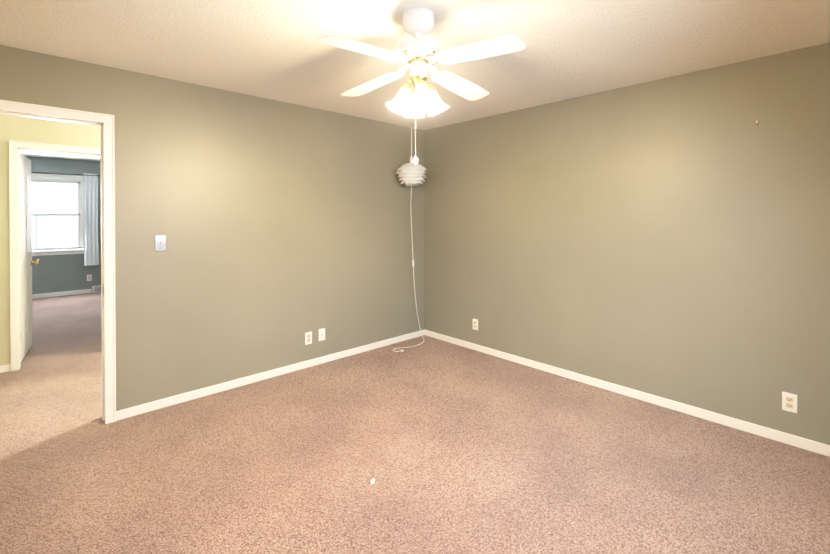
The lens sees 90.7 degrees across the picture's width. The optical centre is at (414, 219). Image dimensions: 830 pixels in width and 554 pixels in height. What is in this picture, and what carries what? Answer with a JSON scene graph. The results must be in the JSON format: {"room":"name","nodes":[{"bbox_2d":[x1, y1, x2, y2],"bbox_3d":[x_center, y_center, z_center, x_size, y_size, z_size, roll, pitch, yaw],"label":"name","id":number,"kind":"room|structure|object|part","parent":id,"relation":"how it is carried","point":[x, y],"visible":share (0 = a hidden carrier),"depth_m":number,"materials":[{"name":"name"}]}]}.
{"room":"empty bedroom","nodes":[
{"label":"empty bedroom","id":0,"kind":"room"},
{"bbox_2d":[0,114,99,365],"bbox_3d":[-3.672,0.167,3.860,1.510,2.440,0.120,0,1,-43],"label":"wall","id":1,"kind":"structure","parent":0,"point":[6,128],"depth_m":3.75,"materials":[{"name":"yellow paint"}]},
{"bbox_2d":[0,364,10,372],"bbox_3d":[-3.883,1.356,3.579,0.505,0.066,0.012,0,1,-43],"label":"baseboard","id":2,"kind":"structure","parent":1,"relation":"attached to","point":[5,368],"depth_m":3.72,"materials":[{"name":"white wood"}]},
{"bbox_2d":[19,152,39,360],"bbox_3d":[-3.970,0.363,4.207,0.191,2.018,0.764,0,1,-43],"label":"room door","id":3,"kind":"structure","parent":1,"relation":"in","point":[25,192],"depth_m":4.19,"materials":[{"name":"white wood"}]},
{"bbox_2d":[9,140,99,370],"bbox_3d":[-3.421,0.330,4.097,0.890,2.110,0.164,0,1,-43],"label":"door frame","id":4,"kind":"structure","parent":1,"relation":"attached to","point":[15,147],"depth_m":3.77,"materials":[{"name":"white wood"}]},
{"bbox_2d":[25,156,100,294],"bbox_3d":[-5.622,0.135,7.997,4.100,2.440,0.120,0,1,-43],"label":"wall","id":5,"kind":"structure","parent":0,"point":[59,273],"depth_m":7.33,"materials":[{"name":"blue paint"}]},
{"bbox_2d":[31,173,83,255],"bbox_3d":[-6.445,-0.084,7.187,1.125,1.420,0.170,0,1,-43],"label":"window","id":6,"kind":"structure","parent":5,"relation":"in","point":[57,212],"depth_m":7.30,"materials":[{"name":"white glass"}]},
{"bbox_2d":[32,289,91,298],"bbox_3d":[-6.513,1.325,7.078,1.470,0.075,0.012,0,1,-43],"label":"baseboard","id":7,"kind":"structure","parent":5,"relation":"attached to","point":[54,294],"depth_m":7.28,"materials":[{"name":"white wood"}]},
{"bbox_2d":[31,172,100,265],"bbox_3d":[-6.374,0.004,7.146,1.548,1.685,0.088,0,1,-43],"label":"curtain","id":8,"kind":"object","parent":5,"relation":"attached to","point":[90,195],"visible":0.92,"depth_m":7.51,"materials":[{"name":"white fabric"}]},
{"bbox_3d":[-5.936,0.001,7.516,0.217,1.685,0.027,0,1,-43],"label":"curtain panel","id":9,"kind":"part","parent":8,"relation":"part of","materials":[{"name":"white fabric"}]},
{"bbox_2d":[87,275,91,280],"bbox_3d":[-6.002,1.076,7.558,0.070,0.114,0.010,0,1,-43],"label":"electrical outlet","id":10,"kind":"object","parent":5,"relation":"attached to","point":[89,277],"visible":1,"depth_m":7.56,"materials":[{"name":"white plastic"}]},
{"bbox_2d":[92,285,100,292],"bbox_3d":[-5.830,1.295,7.716,0.380,0.125,0.018,0,1,-43],"label":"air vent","id":11,"kind":"object","parent":5,"relation":"in","point":[95,289],"visible":0.23,"depth_m":7.62,"materials":[{"name":"white metal"}]},
{"bbox_2d":[0,45,423,410],"bbox_3d":[-1.290,0.169,3.656,3.980,2.440,0.120,0,1,-43],"label":"wall","id":12,"kind":"structure","parent":0,"point":[284,227],"depth_m":3.40,"materials":[{"name":"grey paint"}]},
{"bbox_2d":[0,100,115,423],"bbox_3d":[-2.441,0.342,2.575,0.890,2.110,0.164,0,1,-43],"label":"door frame","id":13,"kind":"structure","parent":12,"relation":"attached to","point":[105,122],"depth_m":2.80,"materials":[{"name":"white wood"}]},
{"bbox_2d":[155,235,165,251],"bbox_3d":[-1.868,0.176,3.015,0.072,0.118,0.022,0,1,-43],"label":"switch plate","id":14,"kind":"object","parent":12,"relation":"attached to","point":[160,242],"visible":1,"depth_m":3.02,"materials":[{"name":"white plastic"}]},
{"bbox_2d":[116,330,423,420],"bbox_3d":[-0.984,1.354,3.861,2.985,0.066,0.016,0,1,-43],"label":"baseboard","id":15,"kind":"structure","parent":12,"relation":"attached to","point":[158,404],"depth_m":3.47,"materials":[{"name":"white"}]},
{"bbox_2d":[305,331,311,344],"bbox_3d":[-0.998,1.114,3.849,0.070,0.114,0.010,0,1,-43],"label":"electrical outlet","id":16,"kind":"object","parent":12,"relation":"attached to","point":[308,337],"visible":1,"depth_m":3.85,"materials":[{"name":"white plastic"}]},
{"bbox_2d":[319,328,324,340],"bbox_3d":[-0.893,1.108,3.944,0.070,0.114,0.016,0,1,-43],"label":"outlet plate","id":17,"kind":"object","parent":12,"relation":"attached to","point":[321,334],"visible":1,"depth_m":3.94,"materials":[{"name":"white plastic"}]},
{"bbox_2d":[0,292,829,553],"bbox_3d":[-2.127,1.434,4.293,4.340,0.100,10.320,0,1,-43],"label":"floor","id":18,"kind":"structure","parent":0,"point":[449,448],"depth_m":2.31,"materials":[{"name":"carpet"}]},
{"bbox_2d":[0,0,829,161],"bbox_3d":[-2.127,-1.106,4.273,4.340,0.100,10.320,0,1,-43],"label":"ceiling","id":19,"kind":"structure","parent":0,"point":[276,50],"depth_m":2.39,"materials":[{"name":"white paint"}]},
{"bbox_2d":[393,123,426,351],"bbox_3d":[-0.043,0.162,4.500,0.545,2.441,0.349,0,1,-43],"label":"pendant lamp","id":20,"kind":"object","parent":19,"relation":"hanging from","point":[411,174],"visible":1,"depth_m":4.40,"materials":[{"name":"white paper"}]},
{"bbox_2d":[317,7,525,165],"bbox_3d":[0.017,-0.659,2.085,0.876,0.761,0.876,0,0,-2],"label":"fan","id":21,"kind":"object","parent":19,"relation":"hanging from","point":[418,54],"visible":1,"depth_m":2.02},
{"bbox_2d":[424,42,829,444],"bbox_3d":[1.551,0.170,3.453,0.120,2.440,4.070,0,1,-43],"label":"wall","id":22,"kind":"structure","parent":0,"point":[668,238],"depth_m":3.07,"materials":[{"name":"grey paint"}]},
{"bbox_2d":[473,319,477,329],"bbox_3d":[0.637,1.110,4.337,0.010,0.114,0.070,0,1,-43],"label":"electrical outlet","id":23,"kind":"object","parent":22,"relation":"attached to","point":[475,324],"visible":1,"depth_m":4.33,"materials":[{"name":"white plastic"}]},
{"bbox_2d":[424,329,829,456],"bbox_3d":[1.451,1.357,3.472,0.012,0.066,3.920,0,1,-43],"label":"baseboard","id":24,"kind":"structure","parent":22,"relation":"attached to","point":[792,440],"depth_m":3.06,"materials":[{"name":"white wood"}]},
{"bbox_2d":[782,392,796,412],"bbox_3d":[2.324,1.135,2.544,0.010,0.114,0.070,0,1,-43],"label":"electrical outlet","id":25,"kind":"object","parent":22,"relation":"attached to","point":[789,402],"visible":1,"depth_m":2.54,"materials":[{"name":"white plastic"}]}
]}

